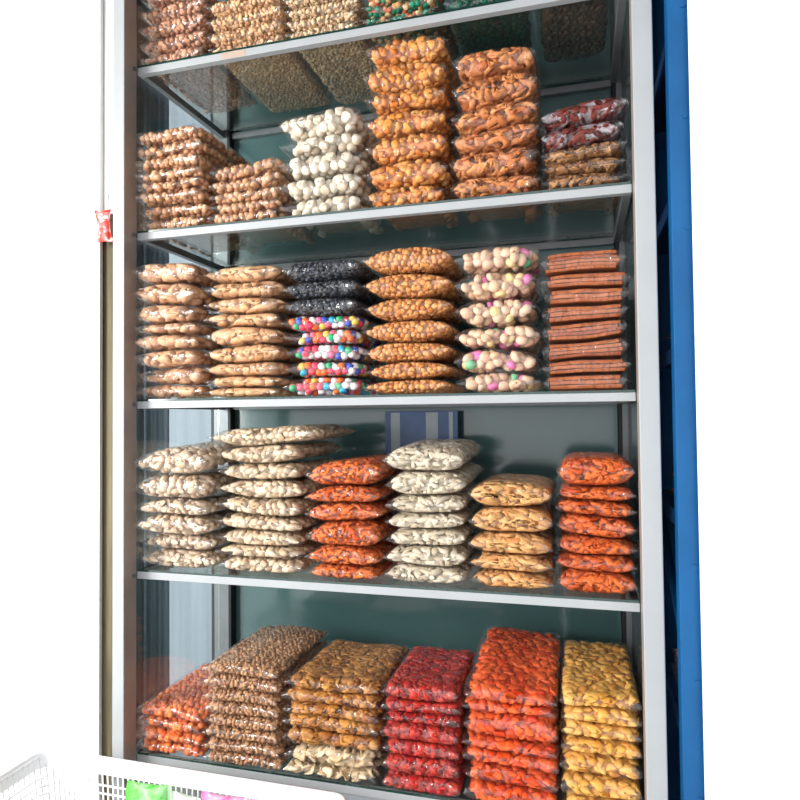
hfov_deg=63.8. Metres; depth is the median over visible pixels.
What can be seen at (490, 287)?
snack bag
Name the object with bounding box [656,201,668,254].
shelf
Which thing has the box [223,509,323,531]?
snack bag
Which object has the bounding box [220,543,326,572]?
snack bag
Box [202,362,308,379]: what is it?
snack bag
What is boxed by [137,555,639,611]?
shelf
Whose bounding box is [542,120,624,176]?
snack bag
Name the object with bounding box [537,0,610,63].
snack bag
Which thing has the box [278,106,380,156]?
snack bag
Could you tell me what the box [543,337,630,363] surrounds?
snack bag
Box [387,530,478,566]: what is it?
snack bag
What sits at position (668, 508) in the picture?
shelf
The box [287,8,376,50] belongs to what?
snack bag
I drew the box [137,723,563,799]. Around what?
shelf
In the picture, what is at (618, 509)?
snack bag
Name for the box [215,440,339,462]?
snack bag
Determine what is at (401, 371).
snack bag
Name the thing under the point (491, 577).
snack bag
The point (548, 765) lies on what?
snack bag
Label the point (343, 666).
snack bag
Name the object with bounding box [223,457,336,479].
snack bag
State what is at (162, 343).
snack bag
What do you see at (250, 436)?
snack bag
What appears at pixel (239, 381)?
snack bag
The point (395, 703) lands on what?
snack bag
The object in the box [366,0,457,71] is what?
snack bag
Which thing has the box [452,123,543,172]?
snack bag
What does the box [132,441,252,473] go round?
snack bag
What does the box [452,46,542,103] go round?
snack bag
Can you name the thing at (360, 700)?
snack bag
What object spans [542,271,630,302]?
snack bag
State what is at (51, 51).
wall
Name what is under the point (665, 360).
shelf
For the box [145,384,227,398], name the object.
snack bag
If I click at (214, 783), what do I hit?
plastic basket
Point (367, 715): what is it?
snack bag
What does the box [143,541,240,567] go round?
snack bag
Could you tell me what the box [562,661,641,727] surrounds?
snack bag
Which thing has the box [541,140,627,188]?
snack bag
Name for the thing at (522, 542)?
snack bag
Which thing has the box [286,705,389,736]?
snack bag
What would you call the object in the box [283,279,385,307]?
snack bag
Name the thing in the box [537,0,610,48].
snack bag
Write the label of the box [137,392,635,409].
shelf
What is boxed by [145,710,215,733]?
snack bag
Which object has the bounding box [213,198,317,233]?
snack bag
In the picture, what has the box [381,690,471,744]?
snack bag
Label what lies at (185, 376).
snack bag
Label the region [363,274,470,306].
snack bag
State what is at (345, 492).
snack bag
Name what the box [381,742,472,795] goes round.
snack bag
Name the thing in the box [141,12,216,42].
snack bag
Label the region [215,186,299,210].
snack bag
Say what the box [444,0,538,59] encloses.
snack bag
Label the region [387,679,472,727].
snack bag
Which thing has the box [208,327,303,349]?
snack bag
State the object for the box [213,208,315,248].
snack bag
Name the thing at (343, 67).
snack bag
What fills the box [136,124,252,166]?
snack bag
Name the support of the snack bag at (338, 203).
on the display cabinet
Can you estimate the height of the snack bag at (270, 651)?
0.034 m
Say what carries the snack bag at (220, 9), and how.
on the snack bag at (234, 21)
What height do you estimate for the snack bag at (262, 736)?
0.033 m
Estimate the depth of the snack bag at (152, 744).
1.60 m
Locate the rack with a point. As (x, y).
(680, 516)
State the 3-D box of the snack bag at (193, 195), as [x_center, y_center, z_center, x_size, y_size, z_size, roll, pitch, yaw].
[-0.541,-0.513,1.765,0.197,0.032,0.328,-1,-2,16]
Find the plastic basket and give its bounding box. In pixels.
[0,748,346,799]
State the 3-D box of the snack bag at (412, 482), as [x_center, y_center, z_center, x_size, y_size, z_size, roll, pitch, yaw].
[0.094,0.189,1.590,0.192,0.064,0.306,-1,-2,15]
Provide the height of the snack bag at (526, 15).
0.039 m
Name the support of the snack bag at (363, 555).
on the snack bag at (358, 571)
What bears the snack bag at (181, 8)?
on the snack bag at (196, 22)
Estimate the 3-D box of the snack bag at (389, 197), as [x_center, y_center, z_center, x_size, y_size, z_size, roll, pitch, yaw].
[0.046,-0.469,1.592,0.201,0.051,0.265,-1,-2,15]
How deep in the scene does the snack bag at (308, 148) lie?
1.55 m
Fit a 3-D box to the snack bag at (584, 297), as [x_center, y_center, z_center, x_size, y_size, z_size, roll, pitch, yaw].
[0.424,-0.220,1.468,0.187,0.036,0.240,-1,-2,15]
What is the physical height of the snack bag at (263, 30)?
0.041 m
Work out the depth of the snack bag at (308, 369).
1.53 m
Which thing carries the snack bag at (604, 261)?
on the snack bag at (613, 279)
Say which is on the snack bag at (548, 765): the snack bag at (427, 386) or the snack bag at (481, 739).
the snack bag at (481, 739)
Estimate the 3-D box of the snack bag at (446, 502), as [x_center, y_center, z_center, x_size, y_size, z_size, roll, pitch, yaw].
[0.095,0.236,1.590,0.192,0.052,0.308,-1,-2,15]
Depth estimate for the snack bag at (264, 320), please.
1.59 m
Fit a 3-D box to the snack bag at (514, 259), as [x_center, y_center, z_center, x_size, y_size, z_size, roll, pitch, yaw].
[0.245,-0.313,1.542,0.191,0.057,0.274,-1,-2,16]
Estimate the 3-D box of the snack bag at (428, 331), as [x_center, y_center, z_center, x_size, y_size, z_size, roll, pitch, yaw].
[0.051,-0.158,1.595,0.215,0.055,0.282,-1,-2,16]
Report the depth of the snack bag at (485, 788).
1.38 m
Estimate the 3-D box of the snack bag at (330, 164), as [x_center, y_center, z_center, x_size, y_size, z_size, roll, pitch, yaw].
[-0.156,-0.566,1.650,0.215,0.060,0.264,-1,-2,15]
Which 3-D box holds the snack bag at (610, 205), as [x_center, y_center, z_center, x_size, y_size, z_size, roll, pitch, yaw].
[0.426,-0.469,1.484,0.183,0.037,0.250,-1,-2,16]
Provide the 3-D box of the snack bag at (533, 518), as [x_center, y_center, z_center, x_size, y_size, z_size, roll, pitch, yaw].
[0.273,0.266,1.517,0.186,0.057,0.274,-1,-2,15]
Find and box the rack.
[652,0,704,799]
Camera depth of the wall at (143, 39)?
2.58 m
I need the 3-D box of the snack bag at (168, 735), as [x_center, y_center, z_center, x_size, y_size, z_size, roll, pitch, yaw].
[-0.530,0.840,1.736,0.190,0.033,0.324,-1,-2,15]
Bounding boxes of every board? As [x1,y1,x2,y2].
[103,0,112,214]
[169,84,211,760]
[385,411,457,532]
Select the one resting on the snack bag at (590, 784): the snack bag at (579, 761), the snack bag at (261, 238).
the snack bag at (579, 761)
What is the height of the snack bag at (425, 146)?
0.065 m
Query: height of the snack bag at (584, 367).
0.035 m
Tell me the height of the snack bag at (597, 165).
0.033 m
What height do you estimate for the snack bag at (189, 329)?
0.030 m
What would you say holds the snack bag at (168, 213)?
on the snack bag at (206, 245)
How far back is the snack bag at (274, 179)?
1.60 m
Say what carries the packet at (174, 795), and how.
in the plastic basket
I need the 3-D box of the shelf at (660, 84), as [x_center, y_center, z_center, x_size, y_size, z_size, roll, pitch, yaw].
[0.948,-0.733,1.404,0.729,0.030,0.523,-1,-2,15]
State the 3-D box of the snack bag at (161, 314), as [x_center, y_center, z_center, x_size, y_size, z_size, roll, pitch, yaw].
[-0.549,-0.217,1.744,0.184,0.051,0.300,-1,-2,16]
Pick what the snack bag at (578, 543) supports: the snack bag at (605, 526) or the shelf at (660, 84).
the snack bag at (605, 526)
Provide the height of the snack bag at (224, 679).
0.038 m
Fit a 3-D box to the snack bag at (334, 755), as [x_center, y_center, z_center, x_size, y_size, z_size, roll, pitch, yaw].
[-0.121,0.828,1.615,0.240,0.045,0.307,-1,-2,16]
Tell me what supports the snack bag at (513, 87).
on the snack bag at (500, 116)
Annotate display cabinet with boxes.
[112,0,667,799]
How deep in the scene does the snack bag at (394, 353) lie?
1.48 m
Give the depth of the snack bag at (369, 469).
1.51 m
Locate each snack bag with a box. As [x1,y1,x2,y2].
[132,283,222,313]
[132,349,233,369]
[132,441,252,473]
[133,152,220,180]
[133,507,237,534]
[135,335,231,352]
[135,464,255,497]
[135,723,214,746]
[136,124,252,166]
[136,263,220,291]
[136,305,224,328]
[137,323,219,338]
[138,138,234,169]
[138,733,216,757]
[139,366,226,386]
[139,490,241,514]
[139,660,214,722]
[140,187,222,215]
[141,0,216,26]
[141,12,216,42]
[141,46,256,113]
[141,176,219,199]
[141,203,246,238]
[142,30,252,92]
[142,167,219,184]
[143,524,239,549]
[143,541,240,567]
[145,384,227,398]
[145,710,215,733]
[146,0,220,9]
[148,216,262,256]
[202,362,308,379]
[202,659,312,705]
[204,344,317,364]
[204,625,326,678]
[204,704,292,731]
[204,726,293,758]
[204,740,300,770]
[205,265,301,286]
[205,387,304,397]
[205,640,327,693]
[206,21,331,96]
[206,694,292,717]
[206,716,291,744]
[207,280,300,303]
[207,376,302,388]
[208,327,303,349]
[209,297,302,319]
[209,312,309,336]
[210,0,293,23]
[211,5,294,34]
[213,34,330,113]
[213,172,302,201]
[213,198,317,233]
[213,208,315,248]
[213,424,353,445]
[214,156,297,182]
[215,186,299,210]
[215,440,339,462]
[215,520,327,545]
[217,490,328,516]
[218,474,331,497]
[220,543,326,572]
[221,538,325,557]
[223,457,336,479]
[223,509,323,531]
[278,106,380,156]
[279,151,381,192]
[281,133,380,172]
[282,173,375,209]
[282,259,379,287]
[282,377,382,395]
[283,195,392,239]
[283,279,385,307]
[284,0,370,18]
[284,298,387,324]
[284,744,389,784]
[286,639,409,693]
[286,692,388,723]
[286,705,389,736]
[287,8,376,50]
[287,344,385,365]
[287,658,405,708]
[287,715,389,751]
[287,735,389,768]
[289,0,377,49]
[289,315,377,335]
[290,22,378,104]
[292,329,385,349]
[295,361,385,380]
[305,454,402,484]
[305,534,399,565]
[307,478,397,501]
[307,510,399,545]
[309,494,397,520]
[312,557,397,578]
[361,3,458,78]
[362,298,465,325]
[363,62,461,118]
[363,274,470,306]
[364,109,458,160]
[364,159,458,201]
[364,379,467,394]
[365,133,457,180]
[365,247,470,284]
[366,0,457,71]
[366,0,461,62]
[367,35,464,97]
[367,320,466,346]
[367,343,465,365]
[368,186,464,232]
[368,362,469,380]
[371,87,459,138]
[380,645,475,701]
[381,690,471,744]
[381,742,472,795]
[382,662,476,714]
[384,438,483,470]
[384,725,469,778]
[385,499,479,527]
[385,710,470,759]
[386,547,481,582]
[387,482,478,512]
[387,514,476,545]
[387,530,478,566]
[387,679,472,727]
[389,461,483,494]
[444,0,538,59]
[450,0,533,49]
[451,100,544,154]
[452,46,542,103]
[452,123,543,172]
[452,146,544,190]
[452,174,545,227]
[454,349,544,375]
[456,72,542,133]
[456,245,542,282]
[456,271,543,306]
[456,299,544,329]
[456,325,545,355]
[456,373,546,392]
[463,639,560,718]
[463,682,560,758]
[464,725,562,799]
[465,662,561,742]
[466,700,560,772]
[467,525,557,554]
[468,473,556,505]
[468,500,556,531]
[469,626,559,705]
[470,542,557,572]
[470,557,557,588]
[470,717,561,790]
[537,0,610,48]
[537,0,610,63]
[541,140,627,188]
[541,249,626,285]
[542,98,627,147]
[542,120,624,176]
[542,157,626,203]
[542,172,623,219]
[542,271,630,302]
[542,287,631,312]
[542,303,629,329]
[542,319,631,344]
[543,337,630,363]
[544,358,630,377]
[544,373,629,390]
[555,493,634,517]
[555,508,636,537]
[555,538,635,572]
[556,452,634,485]
[556,480,635,500]
[557,528,637,554]
[557,565,637,593]
[560,640,640,711]
[560,709,641,779]
[560,753,642,799]
[561,700,642,758]
[561,704,638,742]
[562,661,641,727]
[566,785,639,799]
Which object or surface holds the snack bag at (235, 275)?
on the snack bag at (271, 289)
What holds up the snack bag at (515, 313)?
on the snack bag at (518, 337)
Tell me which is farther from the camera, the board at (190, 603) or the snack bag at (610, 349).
the board at (190, 603)
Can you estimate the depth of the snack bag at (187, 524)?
1.60 m
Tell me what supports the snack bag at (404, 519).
on the snack bag at (455, 535)
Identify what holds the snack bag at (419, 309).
on the snack bag at (428, 331)
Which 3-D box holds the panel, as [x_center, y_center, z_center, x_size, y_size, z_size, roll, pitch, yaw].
[-0.892,0.094,2.327,0.175,2.750,0.033,-1,-2,15]
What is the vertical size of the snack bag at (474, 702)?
0.054 m
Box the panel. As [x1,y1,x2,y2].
[136,51,169,781]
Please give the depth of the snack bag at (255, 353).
1.58 m
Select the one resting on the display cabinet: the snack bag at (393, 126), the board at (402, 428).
the board at (402, 428)
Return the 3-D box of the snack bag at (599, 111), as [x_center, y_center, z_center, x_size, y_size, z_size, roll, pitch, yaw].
[0.424,-0.617,1.486,0.183,0.055,0.257,-1,-2,16]
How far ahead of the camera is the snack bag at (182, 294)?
1.62 m
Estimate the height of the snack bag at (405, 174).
0.066 m
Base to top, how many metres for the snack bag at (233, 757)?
0.030 m
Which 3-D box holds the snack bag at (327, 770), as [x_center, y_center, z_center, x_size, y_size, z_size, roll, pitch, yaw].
[-0.121,0.862,1.612,0.240,0.033,0.301,-1,-2,16]
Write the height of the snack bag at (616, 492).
0.033 m
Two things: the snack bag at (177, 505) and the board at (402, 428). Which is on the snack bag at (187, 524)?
the snack bag at (177, 505)
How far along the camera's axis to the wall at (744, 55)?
1.12 m
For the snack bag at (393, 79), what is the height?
0.074 m
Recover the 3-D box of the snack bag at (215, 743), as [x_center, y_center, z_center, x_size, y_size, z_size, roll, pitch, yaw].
[-0.336,0.838,1.684,0.209,0.032,0.332,-1,-2,16]
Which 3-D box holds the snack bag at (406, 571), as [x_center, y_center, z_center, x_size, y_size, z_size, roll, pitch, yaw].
[0.095,0.397,1.581,0.192,0.043,0.302,-1,-2,16]
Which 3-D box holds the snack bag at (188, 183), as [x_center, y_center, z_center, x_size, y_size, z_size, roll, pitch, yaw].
[-0.541,-0.541,1.767,0.197,0.030,0.333,-1,-2,15]
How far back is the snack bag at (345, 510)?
1.51 m
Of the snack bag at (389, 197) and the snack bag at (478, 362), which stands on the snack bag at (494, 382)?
the snack bag at (478, 362)
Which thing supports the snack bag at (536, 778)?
on the snack bag at (485, 788)
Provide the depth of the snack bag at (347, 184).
1.54 m
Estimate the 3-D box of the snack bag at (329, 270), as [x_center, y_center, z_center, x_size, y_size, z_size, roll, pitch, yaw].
[-0.151,-0.309,1.658,0.200,0.051,0.293,-1,-2,16]
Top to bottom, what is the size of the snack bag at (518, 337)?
0.056 m
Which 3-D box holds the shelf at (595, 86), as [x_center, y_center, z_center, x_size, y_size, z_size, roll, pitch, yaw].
[-0.045,-0.854,1.707,1.198,0.018,0.427,-1,-2,15]
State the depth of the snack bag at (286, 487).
1.57 m
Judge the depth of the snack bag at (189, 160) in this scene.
1.62 m
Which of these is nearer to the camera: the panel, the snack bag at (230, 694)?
the snack bag at (230, 694)
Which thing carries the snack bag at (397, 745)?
on the snack bag at (446, 767)
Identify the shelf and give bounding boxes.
[137,184,631,271]
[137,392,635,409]
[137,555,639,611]
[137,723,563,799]
[138,0,625,140]
[654,43,666,132]
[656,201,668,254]
[659,349,671,370]
[662,489,674,524]
[665,647,678,730]
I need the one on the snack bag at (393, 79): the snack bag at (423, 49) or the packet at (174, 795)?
the snack bag at (423, 49)
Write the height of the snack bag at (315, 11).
0.032 m
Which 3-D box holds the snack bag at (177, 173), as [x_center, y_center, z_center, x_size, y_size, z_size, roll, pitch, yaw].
[-0.544,-0.568,1.760,0.197,0.032,0.324,-1,-2,15]
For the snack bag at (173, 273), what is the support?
on the snack bag at (182, 294)
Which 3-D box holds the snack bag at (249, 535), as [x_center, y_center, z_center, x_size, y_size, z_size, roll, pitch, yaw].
[-0.302,0.340,1.687,0.233,0.037,0.294,-1,-2,15]
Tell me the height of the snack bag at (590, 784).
0.049 m
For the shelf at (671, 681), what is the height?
0.030 m
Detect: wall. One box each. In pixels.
[0,0,102,799]
[137,0,621,638]
[687,0,799,799]
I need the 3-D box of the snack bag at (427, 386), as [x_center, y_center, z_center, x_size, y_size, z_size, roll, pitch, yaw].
[0.053,-0.029,1.594,0.215,0.036,0.287,-1,-2,16]
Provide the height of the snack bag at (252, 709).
0.034 m
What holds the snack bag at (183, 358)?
on the snack bag at (185, 376)
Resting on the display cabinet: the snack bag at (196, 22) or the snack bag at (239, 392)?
the snack bag at (239, 392)
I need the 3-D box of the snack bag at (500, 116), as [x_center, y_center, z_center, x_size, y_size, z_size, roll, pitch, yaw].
[0.242,-0.633,1.552,0.201,0.062,0.277,-1,-2,16]
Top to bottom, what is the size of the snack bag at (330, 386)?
0.045 m
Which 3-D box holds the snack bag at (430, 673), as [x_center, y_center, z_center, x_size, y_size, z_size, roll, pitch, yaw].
[0.079,0.654,1.548,0.184,0.041,0.275,-1,-2,16]
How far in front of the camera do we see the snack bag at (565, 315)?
1.38 m
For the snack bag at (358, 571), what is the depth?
1.51 m
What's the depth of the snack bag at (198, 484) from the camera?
1.61 m
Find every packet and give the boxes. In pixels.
[94,208,112,243]
[125,780,171,799]
[170,791,200,799]
[200,791,247,799]
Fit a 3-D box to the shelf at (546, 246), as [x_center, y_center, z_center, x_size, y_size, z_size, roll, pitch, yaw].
[-0.040,-0.424,1.696,1.198,0.018,0.427,-1,-2,15]
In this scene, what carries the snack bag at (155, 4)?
on the snack bag at (181, 8)
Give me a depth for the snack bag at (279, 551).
1.56 m
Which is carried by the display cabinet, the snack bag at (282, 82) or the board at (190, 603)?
the snack bag at (282, 82)
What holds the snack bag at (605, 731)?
on the snack bag at (617, 748)
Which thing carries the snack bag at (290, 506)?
on the snack bag at (239, 519)
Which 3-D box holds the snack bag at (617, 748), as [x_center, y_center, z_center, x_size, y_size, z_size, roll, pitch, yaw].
[0.456,0.721,1.478,0.163,0.040,0.340,-1,-2,15]
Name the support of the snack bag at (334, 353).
on the snack bag at (308, 369)
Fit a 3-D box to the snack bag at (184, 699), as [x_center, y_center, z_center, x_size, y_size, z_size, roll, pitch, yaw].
[-0.529,0.781,1.745,0.190,0.036,0.334,-1,-2,15]
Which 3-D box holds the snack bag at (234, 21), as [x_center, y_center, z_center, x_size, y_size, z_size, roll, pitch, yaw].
[-0.339,-0.952,1.766,0.210,0.041,0.368,-1,-2,16]
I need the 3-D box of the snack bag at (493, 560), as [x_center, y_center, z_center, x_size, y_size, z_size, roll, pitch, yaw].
[0.276,0.360,1.521,0.186,0.041,0.276,-1,-2,15]
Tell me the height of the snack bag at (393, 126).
0.064 m
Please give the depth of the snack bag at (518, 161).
1.43 m
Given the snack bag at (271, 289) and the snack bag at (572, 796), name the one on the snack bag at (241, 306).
the snack bag at (271, 289)
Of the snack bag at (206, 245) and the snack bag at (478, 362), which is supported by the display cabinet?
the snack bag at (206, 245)
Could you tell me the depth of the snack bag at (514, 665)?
1.48 m
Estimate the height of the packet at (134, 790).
0.197 m
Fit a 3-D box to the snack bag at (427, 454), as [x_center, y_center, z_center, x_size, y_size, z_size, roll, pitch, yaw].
[0.092,0.132,1.586,0.192,0.067,0.295,-1,-2,16]
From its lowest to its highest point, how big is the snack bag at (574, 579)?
0.050 m
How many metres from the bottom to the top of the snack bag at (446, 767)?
0.044 m
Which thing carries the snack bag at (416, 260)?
on the snack bag at (402, 286)
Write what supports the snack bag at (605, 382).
on the display cabinet
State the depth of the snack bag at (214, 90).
1.78 m
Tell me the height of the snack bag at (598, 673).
0.043 m
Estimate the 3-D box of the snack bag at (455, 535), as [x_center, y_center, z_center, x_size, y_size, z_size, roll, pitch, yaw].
[0.093,0.312,1.578,0.192,0.046,0.297,-1,-2,15]
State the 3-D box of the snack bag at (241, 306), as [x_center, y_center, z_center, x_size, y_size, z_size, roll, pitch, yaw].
[-0.351,-0.232,1.710,0.214,0.042,0.285,-1,-2,15]
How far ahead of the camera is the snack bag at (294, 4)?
1.56 m
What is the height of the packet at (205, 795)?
0.199 m
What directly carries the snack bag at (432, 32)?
on the display cabinet
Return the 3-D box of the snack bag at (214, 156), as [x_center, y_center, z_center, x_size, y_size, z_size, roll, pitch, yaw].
[-0.541,-0.633,1.774,0.197,0.044,0.337,-1,-2,15]
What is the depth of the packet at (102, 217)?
2.15 m
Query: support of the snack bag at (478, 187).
on the display cabinet
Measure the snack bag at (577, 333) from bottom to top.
0.046 m
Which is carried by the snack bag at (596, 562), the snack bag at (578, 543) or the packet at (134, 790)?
the snack bag at (578, 543)
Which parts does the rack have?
post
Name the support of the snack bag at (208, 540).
on the snack bag at (176, 557)
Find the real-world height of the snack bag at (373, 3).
0.033 m
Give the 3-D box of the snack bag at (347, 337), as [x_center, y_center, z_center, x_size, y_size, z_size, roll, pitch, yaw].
[-0.148,-0.147,1.658,0.200,0.036,0.306,-1,-2,15]
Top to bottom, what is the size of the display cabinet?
2.800 m
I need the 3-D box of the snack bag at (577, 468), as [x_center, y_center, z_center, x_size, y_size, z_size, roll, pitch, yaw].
[0.445,0.155,1.479,0.166,0.063,0.284,-1,-2,15]
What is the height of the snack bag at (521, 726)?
0.076 m
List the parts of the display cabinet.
post, post, panel, glass pane, glass pane, glass pane, glass pane, glass pane, panel, post, glass, post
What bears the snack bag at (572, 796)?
on the display cabinet
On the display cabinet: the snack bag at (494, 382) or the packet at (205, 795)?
the snack bag at (494, 382)
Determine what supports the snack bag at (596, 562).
on the snack bag at (574, 579)
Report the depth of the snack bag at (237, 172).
1.60 m
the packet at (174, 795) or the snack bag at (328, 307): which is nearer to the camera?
the packet at (174, 795)
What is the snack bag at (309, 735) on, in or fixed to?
on the snack bag at (334, 755)
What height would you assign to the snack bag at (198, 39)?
0.047 m
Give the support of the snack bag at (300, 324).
on the snack bag at (347, 337)
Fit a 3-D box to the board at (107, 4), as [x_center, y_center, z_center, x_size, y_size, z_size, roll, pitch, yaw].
[-1.252,-1.106,2.285,0.573,0.947,0.012,-1,-2,15]
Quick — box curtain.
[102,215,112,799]
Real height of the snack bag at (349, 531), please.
0.061 m
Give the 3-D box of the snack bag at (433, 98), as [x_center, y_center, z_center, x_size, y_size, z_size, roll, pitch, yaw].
[0.044,-0.697,1.598,0.201,0.048,0.266,-1,-2,16]
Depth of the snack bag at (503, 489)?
1.41 m
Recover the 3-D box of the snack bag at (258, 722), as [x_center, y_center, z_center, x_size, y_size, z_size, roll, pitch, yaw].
[-0.336,0.779,1.690,0.209,0.033,0.334,-1,-2,15]

